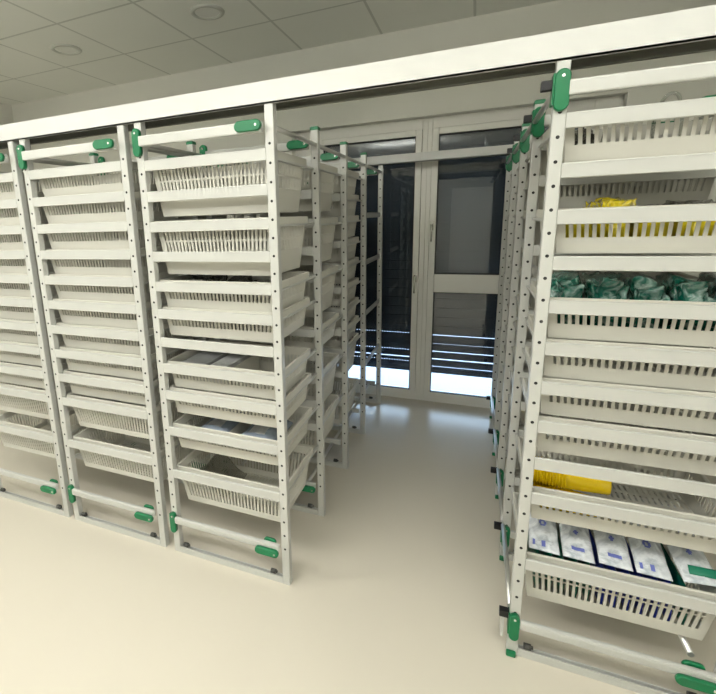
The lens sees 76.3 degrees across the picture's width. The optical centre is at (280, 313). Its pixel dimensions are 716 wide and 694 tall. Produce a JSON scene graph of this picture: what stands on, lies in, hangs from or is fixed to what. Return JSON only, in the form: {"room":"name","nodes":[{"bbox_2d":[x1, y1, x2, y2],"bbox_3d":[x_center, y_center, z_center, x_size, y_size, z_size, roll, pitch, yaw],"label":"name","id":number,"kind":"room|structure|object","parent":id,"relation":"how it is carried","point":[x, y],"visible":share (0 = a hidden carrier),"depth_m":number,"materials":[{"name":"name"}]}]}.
{"room":"pharmacy","nodes":[
{"label":"pharmacy","id":0,"kind":"room"},
{"bbox_2d":[0,103,24,363],"bbox_3d":[-4.370,-0.264,2.659,0.100,3.073,7.000,3,13,23],"label":"wall","id":1,"kind":"structure","parent":0,"point":[6,115],"depth_m":5.16,"materials":[{"name":"paint"}]},
{"bbox_2d":[0,5,715,148],"bbox_3d":[-0.745,-0.872,2.014,7.010,0.078,0.135,3,13,23],"label":"beam","id":2,"kind":"structure","parent":1,"relation":"attached to","point":[688,31],"depth_m":1.47,"materials":[{"name":"metal"}]},
{"bbox_2d":[321,144,530,166],"bbox_3d":[0.095,-1.288,3.945,7.010,0.068,0.036,3,13,23],"label":"beam","id":3,"kind":"structure","parent":1,"relation":"attached to","point":[499,150],"depth_m":3.46,"materials":[{"name":"metal"}]},
{"bbox_2d":[0,0,557,104],"bbox_3d":[-1.176,-1.627,0.899,7.210,0.100,7.100,3,13,23],"label":"ceiling","id":4,"kind":"structure","parent":0,"point":[120,41],"depth_m":3.36,"materials":[{"name":"tile"}]},
{"bbox_2d":[50,44,81,54],"bbox_3d":[-1.725,-2.129,3.609,0.236,0.012,0.236,3,13,23],"label":"recessed light","id":5,"kind":"object","parent":4,"relation":"in","point":[64,49],"visible":1,"depth_m":3.60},
{"bbox_2d":[55,46,77,53],"bbox_3d":[-1.726,-2.133,3.608,0.170,0.004,0.170,3,13,23],"label":"diffuser","id":6,"kind":"object","parent":5,"relation":"attached to","point":[58,49],"depth_m":3.61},
{"bbox_2d":[190,4,224,19],"bbox_3d":[-0.497,-2.054,3.052,0.236,0.012,0.236,3,13,23],"label":"recessed light","id":7,"kind":"object","parent":4,"relation":"in","point":[200,11],"visible":1,"depth_m":3.04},
{"bbox_2d":[195,7,219,17],"bbox_3d":[-0.497,-2.058,3.051,0.170,0.004,0.170,3,13,23],"label":"diffuser","id":8,"kind":"object","parent":7,"relation":"attached to","point":[200,12],"depth_m":3.05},
{"bbox_2d":[0,382,715,693],"bbox_3d":[-1.064,1.474,1.562,7.210,0.100,7.100,3,13,23],"label":"floor","id":9,"kind":"structure","parent":0,"point":[399,587],"depth_m":2.06,"materials":[{"name":"beige plastic"}]},
{"bbox_2d":[0,141,234,516],"bbox_3d":[-1.153,-0.072,3.526,0.658,2.108,2.274,3,13,23],"label":"storage rack","id":10,"kind":"object","parent":9,"relation":"on","point":[16,176],"visible":0.28,"depth_m":2.48,"materials":[{"name":"white metal"}]},
{"bbox_2d":[0,271,56,296],"bbox_3d":[-1.498,-0.200,2.688,0.600,0.138,0.400,3,13,23],"label":"storage basket","id":11,"kind":"object","parent":10,"relation":"on","point":[6,289],"visible":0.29,"depth_m":2.50,"materials":[{"name":"beige plastic"}]},
{"bbox_2d":[0,248,56,273],"bbox_3d":[-1.503,-0.327,2.662,0.600,0.138,0.400,3,13,23],"label":"storage basket","id":12,"kind":"object","parent":10,"relation":"on","point":[18,266],"visible":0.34,"depth_m":2.47,"materials":[{"name":"beige plastic"}]},
{"bbox_2d":[0,294,59,320],"bbox_3d":[-1.494,-0.074,2.716,0.600,0.138,0.400,3,13,23],"label":"storage basket","id":13,"kind":"object","parent":10,"relation":"on","point":[6,312],"visible":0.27,"depth_m":2.53,"materials":[{"name":"beige plastic"}]},
{"bbox_2d":[0,172,78,199],"bbox_3d":[-1.516,-0.709,2.580,0.600,0.138,0.400,3,13,23],"label":"storage basket","id":14,"kind":"object","parent":10,"relation":"on","point":[8,193],"visible":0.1,"depth_m":2.38,"materials":[{"name":"beige plastic"}]},
{"bbox_2d":[0,199,81,225],"bbox_3d":[-1.512,-0.582,2.607,0.600,0.138,0.400,3,13,23],"label":"storage basket","id":15,"kind":"object","parent":10,"relation":"on","point":[12,213],"visible":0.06,"depth_m":2.41,"materials":[{"name":"beige plastic"}]},
{"bbox_2d":[0,225,82,249],"bbox_3d":[-1.507,-0.453,2.635,0.600,0.138,0.400,3,13,23],"label":"storage basket","id":16,"kind":"object","parent":10,"relation":"on","point":[16,243],"visible":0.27,"depth_m":2.44,"materials":[{"name":"beige plastic"}]},
{"bbox_2d":[0,340,89,366],"bbox_3d":[-1.484,0.185,2.771,0.600,0.138,0.400,3,13,23],"label":"storage basket","id":17,"kind":"object","parent":10,"relation":"on","point":[30,359],"visible":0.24,"depth_m":2.59,"materials":[{"name":"beige plastic"}]},
{"bbox_2d":[0,317,91,343],"bbox_3d":[-1.489,0.056,2.743,0.600,0.138,0.400,3,13,23],"label":"storage basket","id":18,"kind":"object","parent":10,"relation":"on","point":[5,334],"visible":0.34,"depth_m":2.56,"materials":[{"name":"beige plastic"}]},
{"bbox_2d":[0,350,97,388],"bbox_3d":[-1.479,0.318,2.799,0.600,0.138,0.400,3,13,23],"label":"storage basket","id":19,"kind":"object","parent":10,"relation":"on","point":[4,377],"visible":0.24,"depth_m":2.63,"materials":[{"name":"beige plastic"}]},
{"bbox_2d":[0,373,99,419],"bbox_3d":[-1.474,0.482,2.834,0.600,0.198,0.400,3,13,23],"label":"storage basket","id":20,"kind":"object","parent":10,"relation":"on","point":[6,404],"visible":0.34,"depth_m":2.69,"materials":[{"name":"beige plastic"}]},
{"bbox_2d":[0,403,105,459],"bbox_3d":[-1.465,0.728,2.887,0.600,0.198,0.400,3,13,23],"label":"storage basket","id":21,"kind":"object","parent":10,"relation":"on","point":[10,440],"visible":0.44,"depth_m":2.80,"materials":[{"name":"beige plastic"}]},
{"bbox_2d":[16,125,243,546],"bbox_3d":[-0.513,-0.037,3.255,0.658,2.108,2.274,3,13,23],"label":"storage rack","id":22,"kind":"object","parent":9,"relation":"on","point":[25,155],"visible":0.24,"depth_m":2.23,"materials":[{"name":"white metal"}]},
{"bbox_2d":[39,161,172,196],"bbox_3d":[-0.877,-0.674,2.309,0.600,0.138,0.400,3,13,23],"label":"storage basket","id":23,"kind":"object","parent":22,"relation":"on","point":[61,186],"visible":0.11,"depth_m":2.18,"materials":[{"name":"beige plastic"}]},
{"bbox_2d":[43,191,177,223],"bbox_3d":[-0.872,-0.547,2.336,0.600,0.138,0.400,3,13,23],"label":"storage basket","id":24,"kind":"object","parent":22,"relation":"on","point":[63,213],"visible":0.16,"depth_m":2.21,"materials":[{"name":"beige plastic"}]},
{"bbox_2d":[42,219,183,248],"bbox_3d":[-0.868,-0.418,2.364,0.600,0.138,0.400,3,13,23],"label":"storage basket","id":25,"kind":"object","parent":22,"relation":"on","point":[57,240],"visible":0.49,"depth_m":2.23,"materials":[{"name":"beige plastic"}]},
{"bbox_2d":[49,271,178,302],"bbox_3d":[-0.858,-0.166,2.418,0.600,0.138,0.400,3,13,23],"label":"storage basket","id":26,"kind":"object","parent":22,"relation":"on","point":[75,292],"visible":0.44,"depth_m":2.28,"materials":[{"name":"beige plastic"}]},
{"bbox_2d":[53,294,176,328],"bbox_3d":[-0.854,-0.040,2.445,0.600,0.138,0.400,3,13,23],"label":"storage basket","id":27,"kind":"object","parent":22,"relation":"on","point":[119,320],"visible":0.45,"depth_m":2.30,"materials":[{"name":"beige plastic"}]},
{"bbox_2d":[46,243,184,275],"bbox_3d":[-0.863,-0.292,2.391,0.600,0.138,0.400,3,13,23],"label":"storage basket","id":28,"kind":"object","parent":22,"relation":"on","point":[63,267],"visible":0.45,"depth_m":2.25,"materials":[{"name":"beige plastic"}]},
{"bbox_2d":[63,358,174,404],"bbox_3d":[-0.840,0.352,2.529,0.600,0.138,0.400,3,13,23],"label":"storage basket","id":29,"kind":"object","parent":22,"relation":"on","point":[113,394],"visible":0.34,"depth_m":2.38,"materials":[{"name":"beige plastic"}]},
{"bbox_2d":[56,320,186,354],"bbox_3d":[-0.849,0.090,2.473,0.600,0.138,0.400,3,13,23],"label":"storage basket","id":30,"kind":"object","parent":22,"relation":"on","point":[83,342],"visible":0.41,"depth_m":2.33,"materials":[{"name":"beige plastic"}]},
{"bbox_2d":[59,336,192,379],"bbox_3d":[-0.844,0.219,2.500,0.600,0.138,0.400,3,13,23],"label":"storage basket","id":31,"kind":"object","parent":22,"relation":"on","point":[75,365],"visible":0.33,"depth_m":2.36,"materials":[{"name":"beige plastic"}]},
{"bbox_2d":[66,376,192,438],"bbox_3d":[-0.834,0.516,2.564,0.600,0.198,0.400,3,13,23],"label":"storage basket","id":32,"kind":"object","parent":22,"relation":"on","point":[108,418],"visible":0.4,"depth_m":2.45,"materials":[{"name":"beige plastic"}]},
{"bbox_2d":[72,415,199,481],"bbox_3d":[-0.825,0.763,2.616,0.600,0.198,0.400,3,13,23],"label":"storage basket","id":33,"kind":"object","parent":22,"relation":"on","point":[93,460],"visible":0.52,"depth_m":2.54,"materials":[{"name":"beige plastic"}]},
{"bbox_2d":[131,103,382,584],"bbox_3d":[0.136,-0.002,2.981,0.658,2.108,2.274,3,13,23],"label":"storage rack","id":34,"kind":"object","parent":9,"relation":"on","point":[268,546],"visible":0.75,"depth_m":2.06,"materials":[{"name":"white metal"}]},
{"bbox_2d":[153,150,306,216],"bbox_3d":[-0.225,-0.579,2.047,0.600,0.241,0.400,3,13,23],"label":"storage basket","id":35,"kind":"object","parent":34,"relation":"on","point":[289,194],"visible":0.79,"depth_m":1.93,"materials":[{"name":"beige plastic"}]},
{"bbox_2d":[155,216,307,275],"bbox_3d":[-0.216,-0.324,2.102,0.600,0.241,0.400,3,13,23],"label":"storage basket","id":36,"kind":"object","parent":34,"relation":"on","point":[290,255],"visible":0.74,"depth_m":1.98,"materials":[{"name":"beige plastic"}]},
{"bbox_2d":[160,271,308,312],"bbox_3d":[-0.208,-0.116,2.146,0.600,0.138,0.400,3,13,23],"label":"storage basket","id":37,"kind":"object","parent":34,"relation":"on","point":[291,296],"visible":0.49,"depth_m":2.03,"materials":[{"name":"beige plastic"}]},
{"bbox_2d":[186,274,227,300],"bbox_3d":[-0.351,-0.129,2.205,0.170,0.140,0.240,3,13,23],"label":"bag","id":38,"kind":"object","parent":37,"relation":"in","point":[197,277],"visible":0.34,"depth_m":2.13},
{"bbox_2d":[219,275,257,301],"bbox_3d":[-0.195,-0.117,2.140,0.150,0.132,0.200,3,13,23],"label":"bag","id":39,"kind":"object","parent":37,"relation":"in","point":[237,278],"visible":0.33,"depth_m":2.11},
{"bbox_2d":[162,297,309,342],"bbox_3d":[-0.204,0.008,2.173,0.600,0.138,0.400,3,13,23],"label":"storage basket","id":40,"kind":"object","parent":34,"relation":"on","point":[181,327],"visible":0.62,"depth_m":2.04,"materials":[{"name":"beige plastic"}]},
{"bbox_2d":[167,340,310,399],"bbox_3d":[-0.195,0.265,2.228,0.600,0.138,0.400,3,13,23],"label":"storage basket","id":41,"kind":"object","parent":34,"relation":"on","point":[259,391],"visible":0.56,"depth_m":2.12,"materials":[{"name":"beige plastic"}]},
{"bbox_2d":[181,351,230,380],"bbox_3d":[-0.366,0.263,2.302,0.140,0.114,0.300,3,13,22],"label":"flat box","id":42,"kind":"object","parent":41,"relation":"in","point":[203,357],"visible":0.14,"depth_m":2.24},
{"bbox_2d":[207,353,251,383],"bbox_3d":[-0.245,0.274,2.252,0.095,0.106,0.300,4,13,25],"label":"flat box","id":43,"kind":"object","parent":41,"relation":"in","point":[231,360],"visible":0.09,"depth_m":2.21,"materials":[{"name":"paper"}]},
{"bbox_2d":[228,355,259,384],"bbox_3d":[-0.176,0.280,2.223,0.002,0.100,0.330,3,13,23],"label":"divider","id":44,"kind":"object","parent":41,"relation":"in","point":[252,363],"visible":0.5,"depth_m":2.27,"materials":[{"name":"beige plastic"}]},
{"bbox_2d":[169,370,310,427],"bbox_3d":[-0.190,0.397,2.256,0.600,0.138,0.400,3,13,23],"label":"storage basket","id":45,"kind":"object","parent":34,"relation":"on","point":[183,407],"visible":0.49,"depth_m":2.12,"materials":[{"name":"beige plastic"}]},
{"bbox_2d":[173,405,311,465],"bbox_3d":[-0.183,0.581,2.295,0.600,0.138,0.400,3,13,23],"label":"storage basket","id":46,"kind":"object","parent":34,"relation":"on","point":[181,422],"visible":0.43,"depth_m":2.17,"materials":[{"name":"beige plastic"}]},
{"bbox_2d":[201,410,244,442],"bbox_3d":[-0.298,0.587,2.346,0.178,0.095,0.300,3,13,23],"label":"pack","id":47,"kind":"object","parent":46,"relation":"in","point":[214,423],"visible":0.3,"depth_m":2.28,"materials":[{"name":"paper"}]},
{"bbox_2d":[228,414,255,447],"bbox_3d":[-0.193,0.594,2.303,0.002,0.100,0.330,3,13,23],"label":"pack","id":48,"kind":"object","parent":46,"relation":"in","point":[241,427],"visible":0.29,"depth_m":2.28,"materials":[{"name":"beige plastic"}]},
{"bbox_2d":[242,416,292,452],"bbox_3d":[-0.077,0.598,2.253,0.194,0.096,0.300,3,13,23],"label":"pack","id":49,"kind":"object","parent":46,"relation":"in","point":[254,430],"visible":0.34,"depth_m":2.18,"materials":[{"name":"paper"}]},
{"bbox_2d":[177,445,312,521],"bbox_3d":[-0.174,0.842,2.351,0.600,0.208,0.400,3,13,23],"label":"storage basket","id":50,"kind":"object","parent":34,"relation":"on","point":[231,504],"visible":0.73,"depth_m":2.29,"materials":[{"name":"beige plastic"}]},
{"bbox_2d":[216,162,337,214],"bbox_3d":[-0.020,-0.691,2.517,0.600,0.241,0.400,3,13,23],"label":"storage basket","id":51,"kind":"object","parent":34,"relation":"on","point":[305,205],"visible":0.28,"depth_m":2.41,"materials":[{"name":"beige plastic"}]},
{"bbox_2d":[223,217,337,264],"bbox_3d":[-0.011,-0.423,2.575,0.600,0.241,0.400,3,13,23],"label":"storage basket","id":52,"kind":"object","parent":34,"relation":"on","point":[327,231],"visible":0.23,"depth_m":2.47,"materials":[{"name":"beige plastic"}]},
{"bbox_2d":[227,312,338,350],"bbox_3d":[0.008,0.084,2.683,0.600,0.138,0.400,3,13,23],"label":"storage basket","id":53,"kind":"object","parent":34,"relation":"on","point":[296,341],"visible":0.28,"depth_m":2.57,"materials":[{"name":"beige plastic"}]},
{"bbox_2d":[261,351,338,411],"bbox_3d":[0.019,0.389,2.748,0.600,0.241,0.400,3,13,23],"label":"storage basket","id":54,"kind":"object","parent":34,"relation":"on","point":[329,377],"visible":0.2,"depth_m":2.71,"materials":[{"name":"beige plastic"}]},
{"bbox_2d":[260,193,358,216],"bbox_3d":[0.188,-0.718,3.005,0.600,0.138,0.400,3,13,23],"label":"storage basket","id":55,"kind":"object","parent":34,"relation":"on","point":[336,205],"visible":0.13,"depth_m":2.86,"materials":[{"name":"beige plastic"}]},
{"bbox_2d":[266,237,358,261],"bbox_3d":[0.198,-0.444,3.064,0.600,0.138,0.400,3,13,23],"label":"storage basket","id":56,"kind":"object","parent":34,"relation":"on","point":[336,252],"visible":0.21,"depth_m":2.93,"materials":[{"name":"beige plastic"}]},
{"bbox_2d":[266,215,358,238],"bbox_3d":[0.192,-0.586,3.034,0.600,0.138,0.400,3,13,23],"label":"storage basket","id":57,"kind":"object","parent":34,"relation":"on","point":[351,225],"visible":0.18,"depth_m":2.92,"materials":[{"name":"beige plastic"}]},
{"bbox_2d":[288,393,338,449],"bbox_3d":[0.028,0.641,2.802,0.600,0.208,0.400,3,13,23],"label":"storage basket","id":58,"kind":"object","parent":34,"relation":"on","point":[328,424],"visible":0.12,"depth_m":2.71,"materials":[{"name":"beige plastic"}]},
{"bbox_2d":[268,333,358,379],"bbox_3d":[0.224,0.280,3.219,0.600,0.241,0.400,3,13,23],"label":"storage basket","id":59,"kind":"object","parent":34,"relation":"on","point":[351,351],"visible":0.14,"depth_m":3.10,"materials":[{"name":"beige plastic"}]},
{"bbox_2d":[268,277,358,305],"bbox_3d":[0.208,-0.166,3.123,0.600,0.138,0.400,3,13,23],"label":"storage basket","id":60,"kind":"object","parent":34,"relation":"on","point":[336,300],"visible":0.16,"depth_m":3.03,"materials":[{"name":"beige plastic"}]},
{"bbox_2d":[290,265,337,316],"bbox_3d":[-0.001,-0.149,2.633,0.600,0.241,0.400,3,13,23],"label":"storage basket","id":61,"kind":"object","parent":34,"relation":"on","point":[328,284],"visible":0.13,"depth_m":2.58,"materials":[{"name":"beige plastic"}]},
{"bbox_2d":[284,170,358,193],"bbox_3d":[0.183,-0.860,2.975,0.600,0.138,0.400,3,13,23],"label":"storage basket","id":62,"kind":"object","parent":34,"relation":"on","point":[352,184],"visible":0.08,"depth_m":2.88,"materials":[{"name":"beige plastic"}]},
{"bbox_2d":[285,315,358,346],"bbox_3d":[0.217,0.103,3.181,0.600,0.138,0.400,3,13,23],"label":"storage basket","id":63,"kind":"object","parent":34,"relation":"on","point":[335,341],"visible":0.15,"depth_m":3.02,"materials":[{"name":"beige plastic"}]},
{"bbox_2d":[289,257,358,283],"bbox_3d":[0.203,-0.307,3.093,0.600,0.138,0.400,3,13,23],"label":"storage basket","id":64,"kind":"object","parent":34,"relation":"on","point":[351,270],"visible":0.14,"depth_m":3.00,"materials":[{"name":"beige plastic"}]},
{"bbox_2d":[293,377,358,423],"bbox_3d":[0.235,0.606,3.288,0.600,0.208,0.400,3,13,23],"label":"storage basket","id":65,"kind":"object","parent":34,"relation":"on","point":[355,381],"visible":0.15,"depth_m":3.26,"materials":[{"name":"beige plastic"}]},
{"bbox_2d":[304,297,358,326],"bbox_3d":[0.213,-0.029,3.153,0.600,0.138,0.400,3,13,23],"label":"storage basket","id":66,"kind":"object","parent":34,"relation":"on","point":[351,313],"visible":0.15,"depth_m":3.04,"materials":[{"name":"beige plastic"}]},
{"bbox_2d":[486,59,715,693],"bbox_3d":[1.553,0.075,2.381,0.687,2.108,2.274,3,13,23],"label":"storage rack","id":67,"kind":"object","parent":9,"relation":"on","point":[689,674],"visible":0.63,"depth_m":1.47,"materials":[{"name":"white metal"}]},
{"bbox_2d":[523,210,540,266],"bbox_3d":[1.420,-0.345,1.969,0.600,0.241,0.400,3,13,23],"label":"storage basket","id":68,"kind":"object","parent":67,"relation":"on","point":[537,238],"visible":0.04,"depth_m":1.92,"materials":[{"name":"beige plastic"}]},
{"bbox_2d":[528,149,546,174],"bbox_3d":[1.408,-0.669,1.900,0.600,0.138,0.400,3,13,23],"label":"storage basket","id":69,"kind":"object","parent":67,"relation":"on","point":[543,166],"visible":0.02,"depth_m":1.85,"materials":[{"name":"beige plastic"}]},
{"bbox_2d":[516,186,651,209],"bbox_3d":[1.618,-0.640,2.400,0.600,0.138,0.400,3,13,23],"label":"storage basket","id":70,"kind":"object","parent":67,"relation":"on","point":[517,186],"visible":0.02,"depth_m":2.28,"materials":[{"name":"beige plastic"}]},
{"bbox_2d":[506,435,666,501],"bbox_3d":[1.462,0.831,2.221,0.600,0.208,0.400,3,13,23],"label":"storage basket","id":71,"kind":"object","parent":67,"relation":"on","point":[517,470],"visible":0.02,"depth_m":2.27,"materials":[{"name":"beige plastic"}]},
{"bbox_2d":[509,395,663,472],"bbox_3d":[1.452,0.562,2.163,0.600,0.138,0.400,3,13,23],"label":"storage basket","id":72,"kind":"object","parent":67,"relation":"on","point":[521,426],"visible":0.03,"depth_m":2.01,"materials":[{"name":"beige plastic"}]},
{"bbox_2d":[511,370,671,430],"bbox_3d":[1.448,0.426,2.134,0.600,0.138,0.400,3,13,23],"label":"storage basket","id":73,"kind":"object","parent":67,"relation":"on","point":[522,413],"visible":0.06,"depth_m":2.08,"materials":[{"name":"beige plastic"}]},
{"bbox_2d":[519,266,698,306],"bbox_3d":[1.428,-0.122,2.017,0.600,0.138,0.400,3,13,23],"label":"storage basket","id":74,"kind":"object","parent":67,"relation":"on","point":[534,268],"visible":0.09,"depth_m":2.08,"materials":[{"name":"beige plastic"}]},
{"bbox_2d":[513,492,715,640],"bbox_3d":[1.258,0.965,1.756,0.600,0.215,0.400,3,13,23],"label":"storage basket","id":75,"kind":"object","parent":67,"relation":"on","point":[698,629],"visible":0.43,"depth_m":1.59,"materials":[{"name":"beige plastic"}]},
{"bbox_2d":[528,513,559,555],"bbox_3d":[1.053,0.811,1.803,0.102,0.096,0.325,4,13,25],"label":"pack","id":76,"kind":"object","parent":75,"relation":"in","point":[543,534],"visible":0.39,"depth_m":1.71},
{"bbox_2d":[552,531,564,591],"bbox_3d":[1.121,0.977,1.818,0.031,0.150,0.310,3,13,23],"label":"pack","id":77,"kind":"object","parent":75,"relation":"in","point":[561,556],"visible":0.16,"depth_m":1.72},
{"bbox_2d":[559,511,594,563],"bbox_3d":[1.152,0.819,1.762,0.101,0.096,0.325,3,13,24],"label":"pack","id":78,"kind":"object","parent":75,"relation":"in","point":[575,541],"visible":0.42,"depth_m":1.67},
{"bbox_2d":[589,529,604,603],"bbox_3d":[1.239,0.984,1.768,0.031,0.150,0.310,3,13,23],"label":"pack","id":79,"kind":"object","parent":75,"relation":"in","point":[597,564],"visible":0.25,"depth_m":1.70},
{"bbox_2d":[588,492,633,571],"bbox_3d":[1.256,0.821,1.717,0.101,0.096,0.325,4,13,25],"label":"pack","id":80,"kind":"object","parent":75,"relation":"in","point":[612,549],"visible":0.41,"depth_m":1.63},
{"bbox_2d":[615,567,630,610],"bbox_3d":[1.310,0.988,1.738,0.031,0.150,0.310,3,13,23],"label":"pack","id":81,"kind":"object","parent":75,"relation":"in","point":[616,568],"visible":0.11,"depth_m":1.64},
{"bbox_2d":[626,541,644,614],"bbox_3d":[1.347,0.989,1.723,0.030,0.149,0.310,3,13,23],"label":"pack","id":82,"kind":"object","parent":75,"relation":"in","point":[635,573],"visible":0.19,"depth_m":1.65},
{"bbox_2d":[623,521,672,581],"bbox_3d":[1.356,0.830,1.675,0.102,0.096,0.325,3,13,24],"label":"pack","id":83,"kind":"object","parent":75,"relation":"in","point":[649,558],"visible":0.52,"depth_m":1.59},
{"bbox_2d":[660,543,687,624],"bbox_3d":[1.460,0.996,1.675,0.032,0.150,0.310,3,13,23],"label":"pack","id":84,"kind":"object","parent":75,"relation":"in","point":[677,579],"visible":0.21,"depth_m":1.62},
{"bbox_2d":[650,503,715,586],"bbox_3d":[1.459,0.827,1.630,0.103,0.093,0.327,2,13,19],"label":"pack","id":85,"kind":"object","parent":75,"relation":"in","point":[693,566],"visible":0.41,"depth_m":1.54},
{"bbox_2d":[517,437,715,553],"bbox_3d":[1.247,0.662,1.691,0.600,0.141,0.400,3,13,23],"label":"storage basket","id":86,"kind":"object","parent":67,"relation":"on","point":[696,512],"visible":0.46,"depth_m":1.59,"materials":[{"name":"beige plastic"}]},
{"bbox_3d":[1.024,0.686,1.676,0.136,0.099,0.099,5,14,30],"label":"plastic cup","id":87,"kind":"object","parent":86,"relation":"in","visible":0},
{"bbox_2d":[533,456,536,482],"bbox_3d":[1.015,0.589,1.653,0.136,0.099,0.099,5,14,30],"label":"plastic cup","id":88,"kind":"object","parent":87,"relation":"on","point":[535,470],"visible":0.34,"depth_m":1.65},
{"bbox_2d":[563,474,611,494],"bbox_3d":[1.100,0.597,1.604,0.136,0.099,0.099,5,14,30],"label":"plastic cup","id":89,"kind":"object","parent":88,"relation":"in","point":[572,482],"visible":0.47,"depth_m":1.57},
{"bbox_2d":[522,378,715,475],"bbox_3d":[1.238,0.395,1.634,0.600,0.141,0.400,3,13,23],"label":"storage basket","id":90,"kind":"object","parent":67,"relation":"on","point":[697,464],"visible":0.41,"depth_m":1.50,"materials":[{"name":"beige plastic"}]},
{"bbox_2d":[525,178,714,208],"bbox_3d":[1.413,-0.532,1.929,0.600,0.138,0.400,3,13,23],"label":"storage basket","id":91,"kind":"object","parent":67,"relation":"on","point":[657,195],"visible":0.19,"depth_m":1.76,"materials":[{"name":"beige plastic"}]},
{"bbox_2d":[525,346,715,433],"bbox_3d":[1.233,0.259,1.605,0.600,0.141,0.400,3,13,23],"label":"storage basket","id":92,"kind":"object","parent":67,"relation":"on","point":[572,407],"visible":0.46,"depth_m":1.47,"materials":[{"name":"beige plastic"}]},
{"bbox_2d":[527,314,715,391],"bbox_3d":[1.228,0.125,1.576,0.600,0.141,0.400,3,13,23],"label":"storage basket","id":93,"kind":"object","parent":67,"relation":"on","point":[686,379],"visible":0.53,"depth_m":1.45,"materials":[{"name":"beige plastic"}]},
{"bbox_2d":[530,281,715,346],"bbox_3d":[1.223,-0.012,1.547,0.600,0.141,0.400,3,13,23],"label":"storage basket","id":94,"kind":"object","parent":67,"relation":"on","point":[672,336],"visible":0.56,"depth_m":1.41,"materials":[{"name":"beige plastic"}]},
{"bbox_2d":[550,271,584,324],"bbox_3d":[1.022,-0.056,1.624,0.105,0.198,0.310,3,13,23],"label":"bag","id":95,"kind":"object","parent":94,"relation":"in","point":[564,284],"visible":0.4,"depth_m":1.54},
{"bbox_2d":[580,271,629,326],"bbox_3d":[1.122,-0.050,1.582,0.105,0.198,0.310,3,13,23],"label":"bag","id":96,"kind":"object","parent":94,"relation":"in","point":[598,285],"visible":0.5,"depth_m":1.47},
{"bbox_2d":[617,272,670,328],"bbox_3d":[1.222,-0.045,1.540,0.105,0.198,0.310,3,13,23],"label":"bag","id":97,"kind":"object","parent":94,"relation":"in","point":[642,287],"visible":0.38,"depth_m":1.43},
{"bbox_2d":[655,273,715,330],"bbox_3d":[1.321,-0.040,1.498,0.105,0.198,0.310,3,13,23],"label":"bag","id":98,"kind":"object","parent":94,"relation":"in","point":[678,288],"visible":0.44,"depth_m":1.38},
{"bbox_2d":[697,272,715,330],"bbox_3d":[1.421,-0.034,1.455,0.105,0.198,0.310,3,13,23],"label":"bag","id":99,"kind":"object","parent":94,"relation":"in","point":[703,276],"visible":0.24,"depth_m":1.43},
{"bbox_2d":[536,203,715,252],"bbox_3d":[1.213,-0.288,1.488,0.600,0.141,0.400,3,13,23],"label":"storage basket","id":100,"kind":"object","parent":67,"relation":"on","point":[660,243],"visible":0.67,"depth_m":1.36,"materials":[{"name":"beige plastic"}]},
{"bbox_2d":[566,224,591,237],"bbox_3d":[1.013,-0.301,1.572,0.101,0.136,0.300,3,13,23],"label":"bag","id":101,"kind":"object","parent":100,"relation":"in","point":[574,225],"visible":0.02,"depth_m":1.46,"materials":[{"name":"yellow plastic"}]},
{"bbox_2d":[583,197,636,236],"bbox_3d":[1.112,-0.312,1.526,0.101,0.170,0.300,3,13,23],"label":"bag","id":102,"kind":"object","parent":100,"relation":"in","point":[602,201],"visible":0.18,"depth_m":1.43,"materials":[{"name":"yellow plastic"}]},
{"bbox_2d":[629,204,668,236],"bbox_3d":[1.213,-0.292,1.487,0.101,0.140,0.300,3,13,23],"label":"bag","id":103,"kind":"object","parent":100,"relation":"in","point":[640,225],"visible":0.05,"depth_m":1.39,"materials":[{"name":"yellow plastic"}]},
{"bbox_2d":[660,199,715,235],"bbox_3d":[1.312,-0.293,1.443,0.101,0.152,0.300,3,13,23],"label":"bag","id":104,"kind":"object","parent":100,"relation":"in","point":[668,202],"visible":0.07,"depth_m":1.36,"materials":[{"name":"yellow plastic"}]},
{"bbox_2d":[542,115,715,162],"bbox_3d":[1.203,-0.561,1.429,0.600,0.141,0.400,3,13,23],"label":"storage basket","id":105,"kind":"object","parent":67,"relation":"on","point":[686,142],"visible":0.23,"depth_m":1.32,"materials":[{"name":"beige plastic"}]},
{"bbox_2d":[575,129,593,144],"bbox_3d":[0.996,-0.565,1.518,0.100,0.104,0.240,3,13,23],"label":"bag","id":106,"kind":"object","parent":105,"relation":"in","point":[584,130],"visible":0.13,"depth_m":1.43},
{"bbox_2d":[11,0,715,434],"bbox_3d":[0.211,-0.777,4.285,7.010,3.073,0.290,3,13,23],"label":"wall","id":107,"kind":"structure","parent":0,"point":[559,15],"depth_m":3.54,"materials":[{"name":"paint"}]},
{"bbox_2d":[295,118,428,399],"bbox_3d":[0.706,-0.423,4.082,1.155,2.430,0.143,3,13,23],"label":"door frame","id":108,"kind":"structure","parent":107,"relation":"in","point":[417,129],"depth_m":3.86,"materials":[{"name":"plastic"}]},
{"bbox_2d":[326,138,414,369],"bbox_3d":[0.761,-0.450,4.177,1.160,2.440,0.052,3,13,23],"label":"door glass","id":109,"kind":"object","parent":108,"relation":"attached to","point":[398,179],"visible":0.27,"depth_m":4.05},
{"bbox_2d":[420,95,623,407],"bbox_3d":[1.833,-0.362,3.606,1.295,2.430,0.143,3,13,23],"label":"door frame","id":110,"kind":"structure","parent":107,"relation":"in","point":[458,283],"depth_m":3.72,"materials":[{"name":"plastic"}]},
{"bbox_2d":[431,126,577,377],"bbox_3d":[1.867,-0.390,3.709,1.315,2.440,0.052,3,13,23],"label":"door glass","id":111,"kind":"object","parent":110,"relation":"attached to","point":[471,191],"visible":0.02,"depth_m":3.78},
{"label":"outside","id":112,"kind":"structure","parent":0,"visible":0},
{"bbox_2d":[337,329,494,395],"bbox_3d":[8.371,-3.047,21.215,28.000,0.100,37.400,3,13,23],"label":"ground","id":113,"kind":"structure","parent":112,"point":[443,382],"depth_m":4.66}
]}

